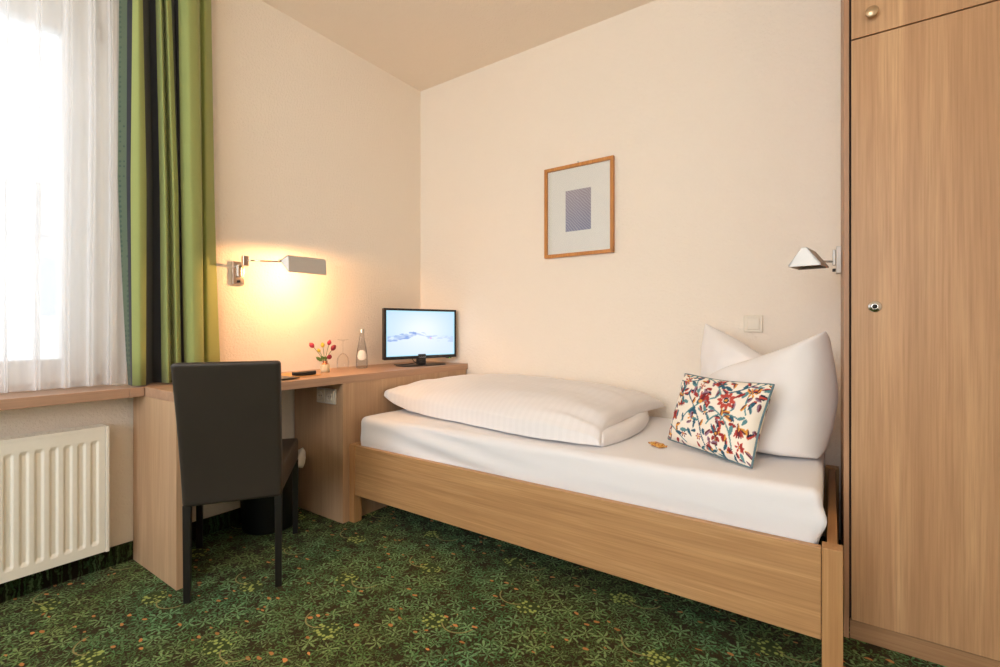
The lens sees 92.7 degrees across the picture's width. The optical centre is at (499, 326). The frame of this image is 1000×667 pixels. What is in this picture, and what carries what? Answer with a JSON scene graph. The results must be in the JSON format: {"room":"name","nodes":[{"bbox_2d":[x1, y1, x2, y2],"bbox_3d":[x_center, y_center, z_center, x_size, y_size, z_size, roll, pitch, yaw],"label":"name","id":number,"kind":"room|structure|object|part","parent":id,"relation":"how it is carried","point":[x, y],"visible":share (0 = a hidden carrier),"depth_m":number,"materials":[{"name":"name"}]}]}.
{"room":"hotel room","nodes":[
{"label":"hotel room","id":0,"kind":"room"},
{"bbox_2d":[0,0,420,546],"bbox_3d":[-2.095,-0.373,1.637,0.250,2.782,4.893,0,0,35],"label":"wall","id":1,"kind":"structure","parent":0,"point":[317,146],"depth_m":2.74,"materials":[{"name":"paint"}]},
{"bbox_2d":[0,423,109,583],"bbox_3d":[-1.992,0.659,1.471,0.108,0.513,1.239,0,0,35],"label":"radiator","id":2,"kind":"object","parent":1,"relation":"attached to","point":[55,484],"visible":1,"depth_m":1.81,"materials":[{"name":"metal"}]},
{"bbox_2d":[0,424,104,443],"bbox_3d":[-1.988,0.409,1.460,0.085,0.011,1.225,0,0,35],"label":"grille","id":3,"kind":"object","parent":2,"relation":"attached to","point":[81,431],"depth_m":1.82,"materials":[{"name":"white metal"}]},
{"bbox_2d":[0,385,143,410],"bbox_3d":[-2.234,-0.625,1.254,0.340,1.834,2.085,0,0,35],"label":"window sill","id":4,"kind":"structure","parent":1,"relation":"in","point":[58,396],"depth_m":1.84,"materials":[{"name":"brown wood"}]},
{"bbox_2d":[0,508,240,602],"bbox_3d":[-1.986,0.979,1.561,0.016,0.078,4.893,0,0,35],"label":"baseboard","id":5,"kind":"structure","parent":1,"relation":"attached to","point":[121,553],"depth_m":1.96,"materials":[{"name":"carpet"}]},
{"bbox_2d":[231,255,325,284],"bbox_3d":[-1.147,-0.294,2.488,0.456,0.151,0.176,0,0,-24],"label":"wall lamp","id":6,"kind":"object","parent":1,"relation":"attached to","point":[297,264],"visible":1,"depth_m":2.46,"materials":[{"name":"silver metal"}]},
{"bbox_3d":[-1.355,-0.278,2.466,0.018,0.120,0.060,0,0,35],"label":"wall plate","id":7,"kind":"part","parent":6,"relation":"part of","materials":[{"name":"silver metal"}]},
{"bbox_3d":[-1.201,-0.334,2.413,0.161,0.009,0.009,0,0,-20],"label":"arm","id":8,"kind":"part","parent":6,"relation":"part of","materials":[{"name":"silver metal"}]},
{"bbox_3d":[-1.052,-0.325,2.523,0.096,0.089,0.237,0,0,40],"label":"lamp shade","id":9,"kind":"part","parent":6,"relation":"part of","materials":[{"name":"silver metal"}]},
{"bbox_2d":[261,0,654,91],"bbox_3d":[-0.442,-1.814,0.486,4.280,0.100,4.893,0,0,35],"label":"ceiling","id":10,"kind":"structure","parent":0,"point":[423,44],"depth_m":2.81,"materials":[{"name":"paint"}]},
{"bbox_2d":[0,0,125,392],"bbox_3d":[-2.186,-0.755,1.228,0.058,1.994,2.002,0,0,35],"label":"sheer curtain","id":11,"kind":"object","parent":10,"relation":"hanging from","point":[62,313],"visible":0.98,"depth_m":1.88,"materials":[{"name":"white fabric"}]},
{"bbox_2d":[118,0,219,385],"bbox_3d":[-1.455,-0.753,2.152,0.104,1.998,0.422,0,0,35],"label":"curtain","id":12,"kind":"object","parent":10,"relation":"hanging from","point":[166,197],"visible":0.92,"depth_m":2.11,"materials":[{"name":"green fabric"}]},
{"bbox_2d":[0,505,945,666],"bbox_3d":[-0.442,1.058,0.486,4.280,0.080,4.893,0,0,35],"label":"floor","id":13,"kind":"structure","parent":0,"point":[392,586],"depth_m":1.68,"materials":[{"name":"green carpet"}]},
{"bbox_2d":[171,360,297,603],"bbox_3d":[-1.079,0.570,1.980,0.434,0.896,0.693,0,0,-22],"label":"dining chair","id":14,"kind":"object","parent":13,"relation":"on","point":[231,445],"visible":1,"depth_m":1.75,"materials":[{"name":"black paint"}]},
{"bbox_3d":[-1.156,0.837,1.764,0.027,0.362,0.027,0,0,-22],"label":"leg","id":15,"kind":"part","parent":14,"relation":"part of","materials":[{"name":"black paint"}]},
{"bbox_3d":[-1.390,0.837,2.207,0.027,0.362,0.027,0,0,-22],"label":"leg","id":16,"kind":"part","parent":14,"relation":"part of","materials":[{"name":"black paint"}]},
{"bbox_3d":[-0.987,0.393,1.755,0.338,0.541,0.206,0,0,-22],"label":"backrest","id":17,"kind":"part","parent":14,"relation":"part of","materials":[{"name":"brown leather"}]},
{"bbox_3d":[-0.872,0.837,1.878,0.027,0.362,0.027,0,0,-22],"label":"leg","id":18,"kind":"part","parent":14,"relation":"part of","materials":[{"name":"black paint"}]},
{"bbox_3d":[-1.118,0.601,2.077,0.433,0.118,0.485,0,0,-22],"label":"seat","id":19,"kind":"part","parent":14,"relation":"part of","materials":[{"name":"brown leather"}]},
{"bbox_3d":[-1.012,0.837,2.360,0.027,0.362,0.027,0,0,-22],"label":"leg","id":20,"kind":"part","parent":14,"relation":"part of","materials":[{"name":"black paint"}]},
{"bbox_2d":[240,448,305,534],"bbox_3d":[-1.178,0.829,2.460,0.296,0.375,0.317,0,0,35],"label":"waste bin","id":21,"kind":"object","parent":13,"relation":"on","point":[257,515],"visible":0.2,"depth_m":2.34,"materials":[{"name":"plastic"}]},
{"bbox_2d":[133,361,467,590],"bbox_3d":[-0.922,0.635,2.706,0.453,0.765,1.795,0,0,35],"label":"desk","id":22,"kind":"object","parent":13,"relation":"on","point":[331,407],"visible":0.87,"depth_m":2.48,"materials":[{"name":"brown wood"}]},
{"bbox_3d":[-1.419,0.656,1.979,0.436,0.725,0.033,0,0,35],"label":"panel","id":23,"kind":"part","parent":22,"relation":"part of","materials":[{"name":"brown wood"}]},
{"bbox_2d":[281,373,320,379],"bbox_3d":[-1.121,0.248,2.364,0.300,0.008,0.440,0,0,35],"label":"leather folder","id":24,"kind":"object","parent":22,"relation":"on","point":[284,376],"visible":0.24,"depth_m":2.40,"materials":[{"name":"brown leather"}]},
{"bbox_2d":[292,370,315,375],"bbox_3d":[-1.006,0.237,2.449,0.044,0.022,0.124,0,0,41],"label":"remote control","id":25,"kind":"object","parent":24,"relation":"on","point":[302,373],"visible":1,"depth_m":2.44,"materials":[{"name":"black plastic"}]},
{"bbox_3d":[-0.986,0.656,2.601,0.436,0.725,0.022,0,0,35],"label":"panel","id":26,"kind":"part","parent":22,"relation":"part of","materials":[{"name":"brown wood"}]},
{"bbox_3d":[-0.960,0.366,2.554,0.066,0.066,0.006,0,0,35],"label":"socket frame","id":27,"kind":"part","parent":22,"relation":"part of","materials":[{"name":"beige plastic"}]},
{"bbox_2d":[320,360,329,371],"bbox_3d":[-0.981,0.221,2.678,0.051,0.064,0.051,0,0,35],"label":"flower vase","id":28,"kind":"object","parent":22,"relation":"on","point":[325,366],"visible":1,"depth_m":2.66,"materials":[{"name":"ceramic"}]},
{"bbox_2d":[316,356,326,361],"bbox_3d":[-1.001,0.182,2.674,0.071,0.044,0.014,0,0,10],"label":"leafy sprig","id":29,"kind":"object","parent":28,"relation":"in","point":[322,357],"visible":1,"depth_m":2.67,"materials":[{"name":"green plant"}]},
{"bbox_2d":[317,387,335,404],"bbox_3d":[-0.923,0.366,2.538,0.161,0.080,0.011,0,0,35],"label":"double socket","id":30,"kind":"object","parent":22,"relation":"attached to","point":[325,395],"depth_m":2.53,"materials":[{"name":"grey plastic"}]},
{"bbox_3d":[-0.895,0.366,2.509,0.066,0.066,0.006,0,0,35],"label":"socket frame","id":31,"kind":"part","parent":22,"relation":"part of","materials":[{"name":"beige plastic"}]},
{"bbox_2d":[356,329,367,367],"bbox_3d":[-0.848,0.133,2.930,0.072,0.239,0.072,0,0,35],"label":"water bottle","id":32,"kind":"object","parent":22,"relation":"on","point":[361,355],"visible":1,"depth_m":2.92,"materials":[{"name":"clear glass"}]},
{"bbox_3d":[-0.525,0.656,2.899,0.019,0.725,0.992,0,0,35],"label":"panel","id":33,"kind":"part","parent":22,"relation":"part of","materials":[{"name":"brown wood"}]},
{"bbox_2d":[382,308,455,366],"bbox_3d":[-0.522,0.067,3.163,0.548,0.372,0.170,0,0,-41],"label":"television","id":34,"kind":"object","parent":22,"relation":"on","point":[418,334],"visible":1,"depth_m":3.13,"materials":[{"name":"black plastic"}]},
{"bbox_2d":[349,442,842,666],"bbox_3d":[0.350,0.815,2.297,2.099,0.406,0.975,0,0,35],"label":"frame","id":35,"kind":"object","parent":13,"relation":"on","point":[775,580],"visible":0.63,"depth_m":1.64,"materials":[{"name":"brown wood"}]},
{"bbox_3d":[-0.759,0.815,2.506,0.039,0.406,0.050,0,0,35],"label":"leg","id":36,"kind":"part","parent":35,"relation":"part of","materials":[{"name":"brown wood"}]},
{"bbox_2d":[361,409,826,543],"bbox_3d":[0.346,0.570,2.293,2.029,0.205,0.911,0,0,35],"label":"mattress","id":37,"kind":"object","parent":35,"relation":"on","point":[782,496],"visible":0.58,"depth_m":1.72,"materials":[{"name":"white fabric"}]},
{"bbox_2d":[384,374,664,446],"bbox_3d":[0.090,0.375,2.539,1.409,0.184,0.888,0,0,35],"label":"duvet","id":38,"kind":"object","parent":37,"relation":"on","point":[572,411],"visible":1,"depth_m":2.19,"materials":[{"name":"white fabric"}]},
{"bbox_2d":[648,441,666,447],"bbox_3d":[0.619,0.462,1.875,0.035,0.016,0.074,0,0,-20],"label":"chocolate","id":39,"kind":"object","parent":37,"relation":"on","point":[656,444],"visible":1,"depth_m":1.86,"materials":[{"name":"food"}]},
{"bbox_2d":[668,373,774,468],"bbox_3d":[0.800,0.330,1.774,0.176,0.276,0.395,0,0,-25],"label":"cushion","id":40,"kind":"object","parent":37,"relation":"on","point":[724,419],"visible":1,"depth_m":1.69,"materials":[{"name":"multicoloured fabric"}]},
{"bbox_2d":[700,324,837,458],"bbox_3d":[0.982,0.222,1.932,0.332,0.478,0.598,0,0,-23],"label":"pillow","id":41,"kind":"object","parent":37,"relation":"on","point":[799,421],"visible":0.62,"depth_m":1.69,"materials":[{"name":"white fabric"}]},
{"bbox_3d":[0.617,0.746,2.688,2.010,0.257,0.025,0,0,35],"label":"rail","id":42,"kind":"part","parent":35,"relation":"part of","materials":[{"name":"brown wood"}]},
{"bbox_3d":[1.457,0.815,2.092,0.048,0.406,0.046,0,0,35],"label":"leg","id":43,"kind":"part","parent":35,"relation":"part of","materials":[{"name":"brown wood"}]},
{"bbox_3d":[0.928,0.815,1.332,0.048,0.406,0.050,0,0,35],"label":"leg","id":44,"kind":"part","parent":35,"relation":"part of","materials":[{"name":"brown wood"}]},
{"bbox_3d":[1.193,0.746,1.713,0.025,0.257,0.877,0,0,35],"label":"rail","id":45,"kind":"part","parent":35,"relation":"part of","materials":[{"name":"brown wood"}]},
{"bbox_2d":[841,0,999,666],"bbox_3d":[1.728,-0.292,1.537,1.018,2.620,0.686,0,0,35],"label":"wardrobe","id":46,"kind":"object","parent":13,"relation":"on","point":[920,79],"visible":1,"depth_m":1.46,"materials":[{"name":"brown wood"}]},
{"bbox_2d":[788,246,840,273],"bbox_3d":[1.221,-0.269,1.849,0.373,0.108,0.118,0,0,-43],"label":"wall lamp","id":47,"kind":"object","parent":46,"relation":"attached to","point":[806,258],"visible":1,"depth_m":1.75,"materials":[{"name":"silver plastic"}]},
{"bbox_3d":[1.170,-0.257,1.802,0.100,0.073,0.230,0,0,41],"label":"lamp shade","id":48,"kind":"part","parent":47,"relation":"part of","materials":[{"name":"white metal"}]},
{"bbox_3d":[1.366,-0.269,1.924,0.018,0.108,0.056,0,0,35],"label":"wall plate","id":49,"kind":"part","parent":47,"relation":"part of","materials":[{"name":"silver metal"}]},
{"bbox_3d":[1.324,-0.292,1.834,0.014,2.620,0.660,0,0,35],"label":"panel","id":50,"kind":"part","parent":46,"relation":"part of","materials":[{"name":"brown wood"}]},
{"bbox_3d":[1.181,-0.998,1.516,0.034,0.034,0.026,0,0,35],"label":"knob","id":51,"kind":"part","parent":46,"relation":"part of","materials":[{"name":"brown metal"}]},
{"bbox_3d":[1.355,-1.260,1.422,0.497,0.644,0.018,0,0,35],"label":"door","id":52,"kind":"part","parent":46,"relation":"part of","materials":[{"name":"brown wood"}]},
{"bbox_2d":[421,0,840,539],"bbox_3d":[1.026,-0.373,2.506,4.380,2.782,0.100,0,0,35],"label":"wall","id":53,"kind":"structure","parent":0,"point":[720,120],"depth_m":2.59,"materials":[{"name":"paint"}]},
{"bbox_2d":[544,155,614,258],"bbox_3d":[0.462,-0.702,2.823,0.446,0.560,0.024,0,0,35],"label":"framed picture","id":54,"kind":"object","parent":53,"relation":"attached to","point":[579,197],"visible":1,"depth_m":2.81,"materials":[{"name":"white paper"}]},
{"bbox_2d":[566,187,590,231],"bbox_3d":[0.462,-0.694,2.824,0.164,0.244,0.001,0,0,35],"label":"print","id":55,"kind":"object","parent":54,"relation":"attached to","point":[578,199],"depth_m":2.82},
{"bbox_2d":[744,315,762,331],"bbox_3d":[1.221,-0.015,2.300,0.082,0.081,0.014,0,0,35],"label":"light switch","id":56,"kind":"object","parent":53,"relation":"attached to","point":[752,323],"visible":1,"depth_m":2.29,"materials":[{"name":"beige plastic"}]},
{"bbox_2d":[818,536,840,553],"bbox_3d":[1.061,0.979,2.411,4.014,0.078,0.016,0,0,35],"label":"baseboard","id":57,"kind":"structure","parent":53,"relation":"attached to","point":[822,538],"depth_m":2.14,"materials":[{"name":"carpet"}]}
]}

